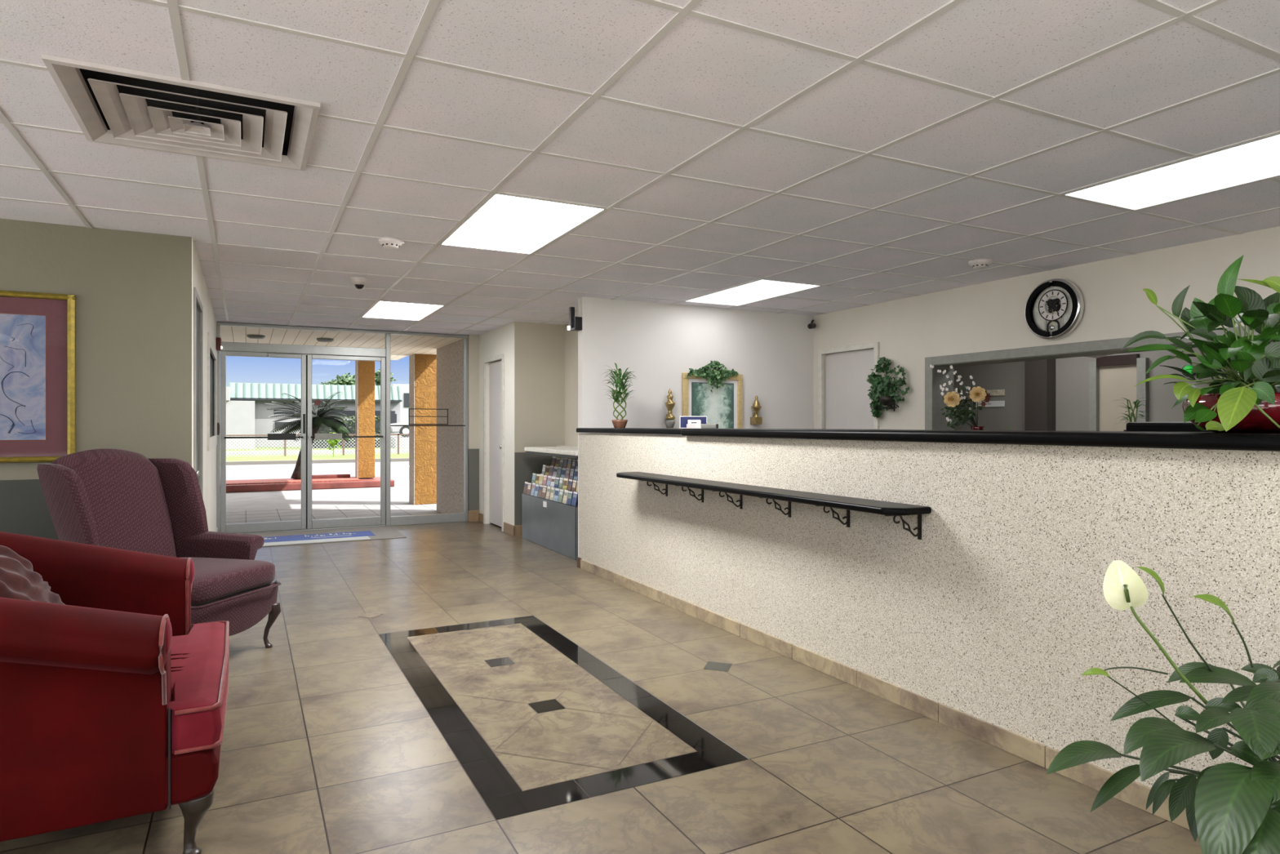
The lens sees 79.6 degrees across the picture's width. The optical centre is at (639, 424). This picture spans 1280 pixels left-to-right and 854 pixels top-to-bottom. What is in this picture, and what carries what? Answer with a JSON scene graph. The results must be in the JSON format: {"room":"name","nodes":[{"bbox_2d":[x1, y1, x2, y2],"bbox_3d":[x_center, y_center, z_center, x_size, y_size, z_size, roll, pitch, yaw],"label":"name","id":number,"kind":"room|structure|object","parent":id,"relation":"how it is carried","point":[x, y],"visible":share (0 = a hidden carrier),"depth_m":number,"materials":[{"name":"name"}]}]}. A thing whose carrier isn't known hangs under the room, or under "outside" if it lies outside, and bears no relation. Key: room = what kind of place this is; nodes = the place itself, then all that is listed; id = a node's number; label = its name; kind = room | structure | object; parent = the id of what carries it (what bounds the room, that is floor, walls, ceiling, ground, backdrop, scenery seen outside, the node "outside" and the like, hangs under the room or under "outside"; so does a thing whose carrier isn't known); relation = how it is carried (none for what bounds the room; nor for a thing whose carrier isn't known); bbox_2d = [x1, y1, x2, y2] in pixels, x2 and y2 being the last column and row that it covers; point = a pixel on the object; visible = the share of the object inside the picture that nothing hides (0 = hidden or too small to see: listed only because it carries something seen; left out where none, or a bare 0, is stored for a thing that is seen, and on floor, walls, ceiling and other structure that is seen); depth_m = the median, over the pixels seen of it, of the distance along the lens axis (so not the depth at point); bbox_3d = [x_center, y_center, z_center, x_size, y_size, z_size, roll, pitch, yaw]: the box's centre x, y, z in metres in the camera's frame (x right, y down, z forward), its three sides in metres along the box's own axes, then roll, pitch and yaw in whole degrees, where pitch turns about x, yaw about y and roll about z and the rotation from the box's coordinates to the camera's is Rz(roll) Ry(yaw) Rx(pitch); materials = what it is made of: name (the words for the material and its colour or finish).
{"room":"lobby","nodes":[
{"label":"lobby","id":0,"kind":"room"},
{"bbox_2d":[0,217,191,539],"bbox_3d":[-4.157,0.022,3.846,3.315,2.357,0.120,0,0,-27],"label":"wall","id":1,"kind":"structure","parent":0,"point":[132,290],"depth_m":4.38,"materials":[{"name":"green paint"}]},
{"bbox_2d":[0,289,75,462],"bbox_3d":[-3.639,-0.257,4.023,1.112,0.930,0.034,0,0,-27],"label":"framed abstract print","id":2,"kind":"object","parent":1,"relation":"attached to","point":[37,330],"visible":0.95,"depth_m":4.20,"materials":[{"name":"paper"}]},
{"bbox_2d":[0,313,45,439],"bbox_3d":[-3.640,-0.257,4.026,0.844,0.680,0.004,0,0,-27],"label":"artwork","id":3,"kind":"object","parent":2,"relation":"attached to","point":[22,335],"depth_m":4.17},
{"bbox_2d":[191,236,216,531],"bbox_3d":[-3.695,0.022,6.433,0.140,2.357,4.298,0,0,-27],"label":"wall","id":4,"kind":"structure","parent":0,"point":[198,282],"depth_m":5.97,"materials":[{"name":"beige paint"}]},
{"bbox_2d":[193,287,203,498],"bbox_3d":[-2.890,0.188,4.980,0.085,2.025,0.860,0,0,-27],"label":"door","id":5,"kind":"structure","parent":4,"relation":"in","point":[197,300],"depth_m":5.21,"materials":[{"name":"grey paint"}]},
{"bbox_2d":[207,332,217,450],"bbox_3d":[-3.955,-0.270,7.046,0.077,0.960,1.830,0,0,-27],"label":"window","id":6,"kind":"structure","parent":4,"relation":"in","point":[211,440],"depth_m":7.34,"materials":[{"name":"clear glass"}]},
{"bbox_2d":[216,337,222,350],"bbox_3d":[-4.469,-0.855,8.160,0.061,0.130,0.100,0,0,-27],"label":"fire alarm","id":7,"kind":"object","parent":4,"relation":"attached to","point":[219,347],"visible":0.99,"depth_m":8.12,"materials":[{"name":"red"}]},
{"bbox_2d":[220,351,306,533],"bbox_3d":[-4.138,0.195,8.476,0.863,1.979,0.180,0,0,-27],"label":"door","id":8,"kind":"structure","parent":4,"relation":"in","point":[301,524],"depth_m":8.47,"materials":[{"name":"metal"}]},
{"bbox_2d":[237,524,386,533],"bbox_3d":[-3.803,1.204,8.740,1.735,0.032,0.115,0,0,-27],"label":"trim","id":9,"kind":"structure","parent":4,"relation":"attached to","point":[373,525],"depth_m":8.71,"materials":[{"name":"metal"}]},
{"bbox_2d":[216,321,467,532],"bbox_3d":[-3.365,0.047,8.934,2.732,2.307,0.090,0,0,-27],"label":"door frame","id":10,"kind":"structure","parent":4,"relation":"attached to","point":[227,346],"depth_m":9.01,"materials":[{"name":"metal"}]},
{"bbox_2d":[306,354,385,528],"bbox_3d":[-3.391,0.195,8.896,0.852,1.979,0.115,0,0,-27],"label":"door","id":11,"kind":"structure","parent":4,"relation":"in","point":[373,520],"depth_m":8.86,"materials":[{"name":"metal"}]},
{"bbox_2d":[226,446,408,461],"bbox_3d":[-17.866,1.270,67.658,150.000,0.120,83.300,0,0,-27],"label":"lawn","id":12,"kind":"structure","parent":0,"point":[402,455],"depth_m":29.62,"materials":[{"name":"green plant"}]},
{"bbox_2d":[226,386,254,448],"bbox_3d":[-25.341,-0.320,36.676,12.405,3.100,2.600,0,0,-27],"label":"annex","id":13,"kind":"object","parent":12,"relation":"on","point":[240,415],"visible":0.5,"depth_m":38.13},
{"bbox_2d":[228,382,401,447],"bbox_3d":[-22.168,-0.510,44.506,14.753,3.480,8.564,0,0,-27],"label":"commercial building","id":14,"kind":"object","parent":12,"relation":"on","point":[261,393],"visible":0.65,"depth_m":41.70,"materials":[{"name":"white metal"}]},
{"bbox_2d":[226,448,408,455],"bbox_3d":[-14.910,1.150,31.239,30.000,0.160,0.200,0,0,-27],"label":"wall","id":15,"kind":"structure","parent":12,"relation":"on","point":[324,451],"depth_m":31.51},
{"bbox_2d":[226,433,408,457],"bbox_3d":[-12.373,0.830,30.068,13.957,0.900,0.060,0,0,-27],"label":"fence","id":16,"kind":"object","parent":12,"relation":"on","point":[397,434],"visible":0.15,"depth_m":29.57,"materials":[{"name":"grey metal"}]},
{"bbox_2d":[326,431,341,456],"bbox_3d":[-11.504,0.750,28.899,0.550,0.961,0.516,0,0,7],"label":"sapling","id":17,"kind":"object","parent":12,"relation":"on","point":[332,442],"visible":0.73,"depth_m":28.88,"materials":[{"name":"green plant"}]},
{"bbox_2d":[299,414,380,448],"bbox_3d":[-15.456,0.342,39.866,4.074,1.776,1.169,0,0,-27],"label":"hedge","id":18,"kind":"object","parent":12,"relation":"on","point":[351,425],"visible":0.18,"depth_m":39.79,"materials":[{"name":"green plant"}]},
{"bbox_2d":[333,372,355,385],"bbox_3d":[-21.559,-1.294,56.442,1.681,5.064,1.544,0,0,-14],"label":"tree","id":19,"kind":"object","parent":12,"relation":"on","point":[343,380],"visible":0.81,"depth_m":56.12,"materials":[{"name":"green plant"}]},
{"bbox_2d":[374,368,397,386],"bbox_3d":[-18.552,-1.445,55.715,1.902,5.366,1.774,0,0,-37],"label":"tree","id":20,"kind":"object","parent":12,"relation":"on","point":[377,375],"visible":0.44,"depth_m":55.41,"materials":[{"name":"green plant"}]},
{"bbox_2d":[390,383,408,436],"bbox_3d":[-8.242,-0.970,71.046,29.782,4.400,10.060,0,0,-27],"label":"warehouse","id":21,"kind":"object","parent":12,"relation":"on","point":[404,404],"visible":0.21,"depth_m":60.18,"materials":[{"name":"grey paint"}]},
{"bbox_2d":[390,436,408,448],"bbox_3d":[-6.691,0.950,44.562,15.210,0.560,4.400,0,0,-27],"label":"lot","id":22,"kind":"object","parent":12,"relation":"on","point":[404,440],"visible":0.02,"depth_m":39.35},
{"bbox_2d":[390,419,408,437],"bbox_3d":[-11.601,0.081,41.682,3.931,1.178,1.660,0,0,-27],"label":"parked car","id":23,"kind":"object","parent":22,"relation":"on","point":[401,429],"visible":0.24,"depth_m":40.33,"materials":[{"name":"white metal"}]},
{"bbox_2d":[226,457,442,524],"bbox_3d":[-3.842,1.230,18.435,70.000,0.200,17.190,0,0,-27],"label":"pavement","id":24,"kind":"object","parent":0,"point":[255,502],"visible":0.07,"depth_m":12.94,"materials":[{"name":"concrete"}]},
{"bbox_2d":[226,476,394,493],"bbox_3d":[-8.979,1.154,13.792,8.620,0.152,1.300,0,0,-27],"label":"planter","id":25,"kind":"object","parent":24,"relation":"on","point":[278,484],"visible":0.39,"depth_m":14.61,"materials":[{"name":"red brick"}]},
{"bbox_2d":[264,391,351,479],"bbox_3d":[-6.610,0.234,15.288,1.594,1.746,2.123,0,0,-27],"label":"palm tree","id":26,"kind":"object","parent":25,"relation":"on","point":[318,419],"visible":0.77,"depth_m":15.10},
{"bbox_2d":[311,474,350,478],"bbox_3d":[-6.246,1.043,15.476,0.760,0.070,0.120,0,0,-27],"label":"wheel stop","id":27,"kind":"object","parent":25,"relation":"on","point":[322,476],"visible":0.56,"depth_m":15.44,"materials":[{"name":"red concrete"}]},
{"bbox_2d":[355,360,374,478],"bbox_3d":[-5.616,-0.180,15.686,0.337,2.520,0.340,0,0,-27],"label":"porch column","id":28,"kind":"structure","parent":25,"relation":"on","point":[364,370],"depth_m":15.54,"materials":[{"name":"paint"}]},
{"bbox_2d":[247,462,408,473],"bbox_3d":[-9.753,1.234,21.521,10.620,0.004,4.000,0,0,-27],"label":"road markings","id":29,"kind":"object","parent":24,"relation":"on","point":[249,468],"visible":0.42,"depth_m":21.69,"materials":[{"name":"white paint"}]},
{"bbox_2d":[226,503,438,523],"bbox_3d":[-5.025,1.230,9.785,8.004,0.001,2.800,0,0,-27],"label":"joint","id":30,"kind":"object","parent":24,"relation":"on","point":[391,504],"visible":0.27,"depth_m":10.76,"materials":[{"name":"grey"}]},
{"bbox_2d":[408,353,436,504],"bbox_3d":[-3.390,0.062,12.029,0.366,2.335,0.400,0,0,-27],"label":"porch column","id":31,"kind":"structure","parent":24,"relation":"on","point":[422,367],"depth_m":11.86,"materials":[{"name":"paint"}]},
{"bbox_2d":[220,325,462,355],"bbox_3d":[-7.405,-1.113,8.603,10.680,0.055,2.830,0,0,-27],"label":"ceiling","id":32,"kind":"structure","parent":0,"point":[400,344],"depth_m":9.76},
{"bbox_2d":[246,334,265,338],"bbox_3d":[-4.676,-1.065,9.351,0.200,0.040,0.200,0,0,-27],"label":"recessed light","id":33,"kind":"object","parent":32,"relation":"in","point":[251,336],"visible":1,"depth_m":9.28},
{"bbox_2d":[316,337,333,342],"bbox_3d":[-3.979,-1.065,9.707,0.200,0.040,0.200,0,0,-27],"label":"recessed light","id":34,"kind":"object","parent":32,"relation":"in","point":[321,340],"visible":1,"depth_m":9.64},
{"bbox_2d":[306,354,406,359],"bbox_3d":[-9.075,-1.585,12.174,10.970,0.330,5.050,0,0,-27],"label":"ceiling","id":35,"kind":"structure","parent":0,"point":[392,357],"depth_m":16.18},
{"bbox_2d":[436,337,463,513],"bbox_3d":[-2.493,0.105,10.365,0.170,2.390,1.520,0,0,-27],"label":"wall","id":36,"kind":"structure","parent":0,"point":[450,357],"depth_m":10.26,"materials":[{"name":"paint"}]},
{"bbox_2d":[390,408,465,426],"bbox_3d":[-2.553,-0.087,9.311,0.960,0.212,0.019,0,0,-27],"label":"frame","id":37,"kind":"object","parent":36,"relation":"attached to","point":[409,408],"visible":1,"depth_m":9.29,"materials":[{"name":"black metal"}]},
{"bbox_2d":[467,334,479,511],"bbox_3d":[-2.093,0.022,9.593,0.133,2.357,0.180,0,0,-27],"label":"wall pier","id":38,"kind":"object","parent":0,"point":[473,340],"visible":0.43,"depth_m":9.52,"materials":[{"name":"beige paint"}]},
{"bbox_2d":[479,321,514,525],"bbox_3d":[-1.616,0.022,8.952,0.140,2.357,1.405,0,0,-27],"label":"wall","id":39,"kind":"structure","parent":0,"point":[500,340],"depth_m":8.62,"materials":[{"name":"beige paint"}]},
{"bbox_2d":[483,353,504,531],"bbox_3d":[-1.674,0.203,8.976,0.102,1.995,0.800,0,0,-27],"label":"door","id":40,"kind":"structure","parent":39,"relation":"in","point":[496,369],"depth_m":9.07,"materials":[{"name":"white paint"}]},
{"bbox_2d":[467,510,521,535],"bbox_3d":[-1.691,1.130,8.900,0.155,0.140,1.432,0,0,-31],"label":"baseboard","id":41,"kind":"structure","parent":39,"relation":"attached to","point":[473,515],"depth_m":8.57,"materials":[{"name":"beige tile"}]},
{"bbox_2d":[514,321,577,525],"bbox_3d":[-0.662,0.022,7.731,0.718,2.357,1.880,0,0,-27],"label":"wall","id":42,"kind":"structure","parent":0,"point":[546,355],"depth_m":8.40,"materials":[{"name":"beige paint"}]},
{"bbox_2d":[524,445,577,458],"bbox_3d":[-0.702,0.267,7.654,0.580,0.066,1.720,0,0,-27],"label":"niche ledge","id":43,"kind":"object","parent":42,"relation":"attached to","point":[569,451],"visible":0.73,"depth_m":7.43,"materials":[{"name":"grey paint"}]},
{"bbox_2d":[0,521,1202,853],"bbox_3d":[0.749,1.200,4.015,12.200,0.003,12.660,0,0,-27],"label":"floor","id":44,"kind":"structure","parent":0,"point":[504,735],"depth_m":2.90,"materials":[{"name":"tile"}]},
{"bbox_2d":[0,531,229,853],"bbox_3d":[-1.840,0.733,2.336,1.042,0.935,1.232,0,0,-27],"label":"armchair","id":45,"kind":"object","parent":44,"relation":"on","point":[113,706],"visible":1,"depth_m":2.01,"materials":[{"name":"fabric"}]},
{"bbox_2d":[0,545,65,604],"bbox_3d":[-1.871,0.563,2.299,0.276,0.394,0.451,0,0,-27],"label":"pillow","id":46,"kind":"object","parent":45,"relation":"on","point":[18,579],"visible":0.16,"depth_m":2.28,"materials":[{"name":"fabric"}]},
{"bbox_2d":[168,622,229,754],"bbox_3d":[-1.714,0.822,2.403,0.753,0.144,1.038,0,0,-27],"label":"seat cushion","id":47,"kind":"object","parent":45,"relation":"on","point":[197,695],"depth_m":2.24,"materials":[{"name":"fabric"}]},
{"bbox_2d":[36,448,280,648],"bbox_3d":[-2.409,0.664,3.931,0.910,1.078,0.812,0,0,13],"label":"chair","id":48,"kind":"object","parent":44,"relation":"on","point":[120,499],"visible":0.6,"depth_m":3.98,"materials":[{"name":"fabric"}]},
{"bbox_2d":[181,557,275,605],"bbox_3d":[-2.322,0.785,3.911,0.690,0.140,0.670,0,0,13],"label":"seat cushion","id":49,"kind":"object","parent":48,"relation":"on","point":[217,581],"depth_m":3.83,"materials":[{"name":"fabric"}]},
{"bbox_2d":[250,525,406,546],"bbox_3d":[-3.486,1.195,8.215,1.740,0.009,1.040,0,0,-27],"label":"entrance mat","id":50,"kind":"object","parent":44,"relation":"on","point":[353,534],"visible":0.68,"depth_m":8.23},
{"bbox_2d":[521,462,577,559],"bbox_3d":[-0.670,0.745,7.584,0.546,0.910,1.514,0,0,-27],"label":"brochure rack","id":51,"kind":"object","parent":44,"relation":"on","point":[553,525],"visible":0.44,"depth_m":7.34,"materials":[{"name":"grey metal"}]},
{"bbox_2d":[541,484,547,498],"bbox_3d":[-0.947,0.664,7.597,0.027,0.128,0.096,0,0,-30],"label":"brochure","id":52,"kind":"object","parent":51,"relation":"on","point":[544,487],"visible":1,"depth_m":7.59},
{"bbox_2d":[553,487,559,502],"bbox_3d":[-0.792,0.666,7.296,0.028,0.126,0.099,0,0,-30],"label":"brochure","id":53,"kind":"object","parent":51,"relation":"on","point":[557,490],"visible":1,"depth_m":7.29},
{"bbox_2d":[557,488,564,502],"bbox_3d":[-0.740,0.667,7.197,0.030,0.123,0.097,0,0,-26],"label":"brochure","id":54,"kind":"object","parent":51,"relation":"on","point":[562,491],"visible":1,"depth_m":7.19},
{"bbox_2d":[566,490,573,505],"bbox_3d":[-0.639,0.667,6.999,0.028,0.122,0.096,0,0,-28],"label":"brochure","id":55,"kind":"object","parent":51,"relation":"on","point":[570,493],"visible":1,"depth_m":6.99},
{"bbox_2d":[571,491,577,506],"bbox_3d":[-0.586,0.665,6.897,0.030,0.129,0.100,0,0,-26],"label":"brochure","id":56,"kind":"object","parent":51,"relation":"on","point":[575,493],"visible":0.98,"depth_m":6.89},
{"bbox_2d":[576,427,1279,830],"bbox_3d":[1.592,0.613,2.814,0.508,1.175,8.448,0,0,-27],"label":"reception counter","id":57,"kind":"object","parent":44,"relation":"on","point":[986,626],"depth_m":2.93,"materials":[{"name":"stone"}]},
{"bbox_2d":[603,362,636,427],"bbox_3d":[-0.166,-0.232,6.200,0.297,0.520,0.296,0,0,-27],"label":"bamboo","id":58,"kind":"object","parent":57,"relation":"on","point":[617,423],"visible":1,"depth_m":6.17,"materials":[{"name":"plant"}]},
{"bbox_2d":[576,427,682,435],"bbox_3d":[0.080,0.047,5.785,0.484,0.038,1.780,0,0,-27],"label":"countertop","id":59,"kind":"structure","parent":57,"relation":"on","point":[607,430],"depth_m":5.60,"materials":[{"name":"stone"}]},
{"bbox_2d":[664,388,675,427],"bbox_3d":[0.273,-0.150,7.008,0.096,0.360,0.100,0,0,-27],"label":"figurine","id":60,"kind":"object","parent":57,"relation":"on","point":[669,420],"visible":0.98,"depth_m":6.98,"materials":[{"name":"gold metal"}]},
{"bbox_2d":[680,416,706,428],"bbox_3d":[0.351,-0.016,5.054,0.180,0.081,0.009,0,0,-1],"label":"display","id":61,"kind":"object","parent":57,"relation":"on","point":[683,420],"visible":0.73,"depth_m":5.05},
{"bbox_2d":[686,419,701,428],"bbox_3d":[0.352,-0.004,4.997,0.096,0.056,0.058,0,0,-1],"label":"card holder","id":62,"kind":"object","parent":57,"relation":"on","point":[692,424],"visible":0.98,"depth_m":4.97,"materials":[{"name":"white plastic"}]},
{"bbox_2d":[700,423,718,428],"bbox_3d":[0.449,0.011,4.951,0.110,0.028,0.050,0,0,-1],"label":"tape dispenser","id":63,"kind":"object","parent":57,"relation":"on","point":[702,425],"visible":1,"depth_m":4.93,"materials":[{"name":"black plastic"}]},
{"bbox_2d":[750,395,762,424],"bbox_3d":[1.129,-0.142,7.445,0.104,0.280,0.104,0,0,-27],"label":"figurine","id":64,"kind":"object","parent":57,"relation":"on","point":[756,406],"visible":1,"depth_m":7.42,"materials":[{"name":"gold metal"}]},
{"bbox_2d":[616,471,931,539],"bbox_3d":[0.499,0.406,4.258,0.213,0.142,2.630,0,0,-27],"label":"shelf","id":65,"kind":"object","parent":57,"relation":"attached to","point":[873,506],"visible":1,"depth_m":3.73,"materials":[{"name":"metal"}]},
{"bbox_2d":[680,428,1279,451],"bbox_3d":[1.943,0.049,2.130,0.508,0.047,6.415,0,0,-27],"label":"countertop","id":66,"kind":"structure","parent":57,"relation":"on","point":[1267,442],"depth_m":2.69,"materials":[{"name":"stone"}]},
{"bbox_2d":[1121,255,1279,432],"bbox_3d":[1.795,-0.246,2.317,0.689,0.541,0.465,0,0,-27],"label":"plant","id":67,"kind":"object","parent":57,"relation":"on","point":[1245,403],"visible":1,"depth_m":2.28,"materials":[{"name":"green plant"}]},
{"bbox_2d":[1182,391,1279,432],"bbox_3d":[1.851,-0.035,2.338,0.330,0.118,0.330,0,0,-27],"label":"plant pot","id":68,"kind":"object","parent":57,"relation":"on","point":[1255,421],"depth_m":2.24,"materials":[{"name":"ceramic"}]},
{"bbox_2d":[1045,560,1279,853],"bbox_3d":[1.400,0.755,1.535,0.974,0.890,0.820,0,0,-27],"label":"peace lily","id":69,"kind":"object","parent":44,"relation":"on","point":[1232,807],"visible":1,"depth_m":1.62,"materials":[{"name":"plant"}]},
{"bbox_3d":[2.222,0.830,3.051,0.750,0.740,7.800,0,0,-27],"label":"reception desk","id":70,"kind":"object","parent":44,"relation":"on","visible":0},
{"bbox_2d":[1125,422,1209,431],"bbox_3d":[2.042,0.225,2.768,0.220,0.470,0.564,0,0,-27],"label":"computer monitor","id":71,"kind":"object","parent":70,"relation":"on","point":[1131,426],"visible":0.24,"depth_m":2.88,"materials":[{"name":"black plastic"}]},
{"bbox_2d":[611,419,627,427],"bbox_3d":[-0.164,-0.006,6.210,0.132,0.068,0.132,0,0,-27],"label":"pot","id":72,"kind":"object","parent":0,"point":[616,423],"depth_m":6.16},
{"bbox_2d":[0,0,1279,335],"bbox_3d":[-0.750,-1.111,3.279,8.660,0.004,12.520,0,0,-27],"label":"ceiling","id":73,"kind":"structure","parent":0,"point":[701,68],"depth_m":2.95,"materials":[{"name":"tile"}]},
{"bbox_2d":[41,53,319,170],"bbox_3d":[-1.620,-1.137,2.810,0.772,0.120,0.753,0,0,-27],"label":"ceiling vent","id":74,"kind":"object","parent":73,"relation":"in","point":[110,104],"visible":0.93,"depth_m":2.80,"materials":[{"name":"metal"}]},
{"bbox_2d":[350,275,368,288],"bbox_3d":[-2.123,-1.068,5.812,0.132,0.086,0.132,0,0,-27],"label":"dome camera","id":75,"kind":"object","parent":73,"relation":"attached to","point":[359,282],"visible":1,"depth_m":5.77,"materials":[{"name":"white plastic"}]},
{"bbox_2d":[377,236,404,248],"bbox_3d":[-1.498,-1.085,4.615,0.152,0.051,0.144,0,0,-27],"label":"smoke detector","id":76,"kind":"object","parent":73,"relation":"attached to","point":[389,242],"visible":1,"depth_m":4.57,"materials":[{"name":"white plastic"}]},
{"bbox_2d":[360,300,445,320],"bbox_3d":[-2.342,-1.116,7.524,0.612,0.021,1.199,0,0,-27],"label":"recessed light","id":77,"kind":"object","parent":73,"relation":"in","point":[380,308],"visible":0.8,"depth_m":7.49,"materials":[{"name":"white"}]},
{"bbox_2d":[438,192,608,254],"bbox_3d":[-0.702,-1.116,4.329,0.612,0.021,1.199,0,0,-27],"label":"recessed light","id":78,"kind":"object","parent":73,"relation":"in","point":[502,222],"visible":0.8,"depth_m":4.25,"materials":[{"name":"white"}]},
{"bbox_2d":[0,0,1279,334],"bbox_3d":[-0.750,-1.113,3.279,8.660,0.012,12.520,0,0,-27],"label":"grid","id":79,"kind":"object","parent":73,"relation":"attached to","point":[173,6],"depth_m":3.11,"materials":[{"name":"metal"}]},
{"bbox_2d":[683,279,822,306],"bbox_3d":[0.921,-1.116,6.508,0.612,0.021,1.199,0,0,-27],"label":"recessed light","id":80,"kind":"object","parent":73,"relation":"in","point":[759,290],"visible":0.8,"depth_m":6.47,"materials":[{"name":"white"}]},
{"bbox_2d":[968,258,991,268],"bbox_3d":[2.307,-1.085,5.208,0.152,0.051,0.144,0,0,-27],"label":"smoke detector","id":81,"kind":"object","parent":73,"relation":"attached to","point":[977,263],"visible":1,"depth_m":5.16,"materials":[{"name":"white plastic"}]},
{"bbox_2d":[1058,132,1279,211],"bbox_3d":[2.561,-1.116,3.313,0.612,0.021,1.199,0,0,-27],"label":"recessed light","id":82,"kind":"object","parent":73,"relation":"in","point":[1255,160],"visible":0.88,"depth_m":3.46,"materials":[{"name":"white"}]},
{"bbox_2d":[577,296,813,556],"bbox_3d":[0.732,0.022,7.356,2.820,2.357,0.100,0,0,-27],"label":"wall partition","id":83,"kind":"structure","parent":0,"point":[772,352],"depth_m":7.10,"materials":[{"name":"grey paint"}]},
{"bbox_2d":[567,297,582,331],"bbox_3d":[-0.573,-0.963,6.681,0.118,0.285,0.090,0,0,-27],"label":"sensor","id":84,"kind":"object","parent":83,"relation":"attached to","point":[575,322],"visible":1,"depth_m":6.65,"materials":[{"name":"black plastic"}]},
{"bbox_2d":[682,372,742,428],"bbox_3d":[0.691,-0.070,7.262,0.664,0.826,0.030,0,0,-27],"label":"print","id":85,"kind":"object","parent":83,"relation":"attached to","point":[723,406],"visible":0.46,"depth_m":7.27,"materials":[{"name":"teal"}]},
{"bbox_2d":[692,382,733,428],"bbox_3d":[0.691,-0.072,7.263,0.456,0.631,0.004,0,0,-27],"label":"artwork","id":86,"kind":"object","parent":85,"relation":"attached to","point":[717,405],"depth_m":7.27},
{"bbox_2d":[687,360,738,391],"bbox_3d":[0.698,-0.447,7.195,0.573,0.310,0.083,0,0,-27],"label":"swag","id":87,"kind":"object","parent":85,"relation":"hanging from","point":[717,376],"visible":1,"depth_m":7.18,"materials":[{"name":"green plant"}]},
{"bbox_2d":[1024,358,1055,431],"bbox_3d":[4.037,0.022,7.748,0.140,2.357,0.240,0,0,-27],"label":"pillar","id":88,"kind":"structure","parent":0,"point":[1039,375],"depth_m":7.67,"materials":[{"name":"grey paint"}]},
{"bbox_2d":[813,226,1279,429],"bbox_3d":[3.970,0.022,3.817,0.250,2.357,9.165,0,0,-27],"label":"wall","id":89,"kind":"structure","parent":0,"point":[989,316],"depth_m":5.75,"materials":[{"name":"grey paint"}]},
{"bbox_2d":[817,342,879,429],"bbox_3d":[2.023,0.223,7.389,0.102,1.955,0.820,0,0,-27],"label":"door","id":90,"kind":"structure","parent":89,"relation":"in","point":[847,400],"depth_m":7.44,"materials":[{"name":"white paint"}]},
{"bbox_2d":[866,356,910,417],"bbox_3d":[2.184,-0.332,6.835,0.179,0.558,0.494,0,0,-30],"label":"wall basket","id":91,"kind":"object","parent":89,"relation":"attached to","point":[889,399],"visible":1,"depth_m":6.83,"materials":[{"name":"green plant"}]},
{"bbox_2d":[879,395,894,405],"bbox_3d":[2.198,-0.210,6.816,0.150,0.080,0.150,0,0,-27],"label":"basket","id":92,"kind":"object","parent":91,"relation":"on","point":[884,400],"depth_m":6.77,"materials":[{"name":"black metal"}]},
{"bbox_2d":[1024,278,1084,340],"bbox_3d":[2.944,-0.822,5.473,0.063,0.436,0.436,0,0,-27],"label":"wall clock","id":93,"kind":"object","parent":89,"relation":"attached to","point":[1059,309],"visible":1,"depth_m":5.46,"materials":[{"name":"silver metal"}]},
{"bbox_2d":[924,325,1273,430],"bbox_3d":[3.408,-0.135,4.913,0.290,0.870,3.770,0,0,-27],"label":"trim","id":94,"kind":"structure","parent":89,"relation":"attached to","point":[934,402],"depth_m":5.88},
{"bbox_3d":[3.410,0.267,4.920,0.320,0.025,3.680,0,0,-27],"label":"trim","id":95,"kind":"structure","parent":89,"relation":"attached to","visible":0},
{"bbox_2d":[929,364,991,430],"bbox_3d":[2.558,-0.114,6.173,0.479,0.737,0.271,0,0,0],"label":"flower arrangement","id":96,"kind":"object","parent":95,"relation":"on","point":[952,399],"visible":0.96,"depth_m":6.14,"materials":[{"name":"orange plant"}]},
{"bbox_2d":[1111,397,1155,431],"bbox_3d":[3.300,0.038,5.140,0.230,0.433,0.238,0,0,10],"label":"bamboo","id":97,"kind":"object","parent":95,"relation":"on","point":[1137,402],"visible":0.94,"depth_m":5.12,"materials":[{"name":"green plant"}]},
{"bbox_2d":[953,341,1279,431],"bbox_3d":[4.806,0.022,6.513,0.100,2.357,9.200,0,0,-27],"label":"wall","id":98,"kind":"structure","parent":0,"point":[1072,374],"depth_m":7.59,"materials":[{"name":"grey paint"}]},
{"bbox_2d":[973,400,1004,407],"bbox_3d":[3.797,-0.224,8.356,0.013,0.064,0.380,0,0,-27],"label":"name plate","id":99,"kind":"object","parent":98,"relation":"attached to","point":[991,403],"visible":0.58,"depth_m":8.30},
{"bbox_2d":[986,389,1004,395],"bbox_3d":[3.797,-0.344,8.356,0.013,0.064,0.380,0,0,-27],"label":"name plate","id":100,"kind":"object","parent":98,"relation":"attached to","point":[994,392],"visible":0.49,"depth_m":8.27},
{"bbox_2d":[1099,364,1136,431],"bbox_3d":[4.458,0.323,7.127,0.040,1.755,0.370,0,0,-27],"label":"door","id":101,"kind":"structure","parent":98,"relation":"in","point":[1117,382],"depth_m":7.14,"materials":[{"name":"beige paint"}]},
{"bbox_2d":[1096,353,1139,366],"bbox_3d":[4.422,-0.595,7.109,0.060,0.090,0.370,0,0,-27],"label":"trim","id":102,"kind":"structure","parent":98,"relation":"attached to","point":[1125,359],"depth_m":7.08,"materials":[{"name":"brown wood"}]},
{"bbox_2d":[1088,357,1148,431],"bbox_3d":[4.424,0.300,7.104,0.060,1.800,0.520,0,0,-27],"label":"trim","id":103,"kind":"structure","parent":98,"relation":"attached to","point":[1142,363],"depth_m":7.26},
{"bbox_2d":[1182,364,1195,376],"bbox_3d":[4.697,-0.465,6.577,0.036,0.110,0.110,0,0,-27],"label":"lamp","id":104,"kind":"object","parent":98,"relation":"attached to","point":[1187,366],"visible":0.56,"depth_m":6.57,"materials":[{"name":"green plastic"}]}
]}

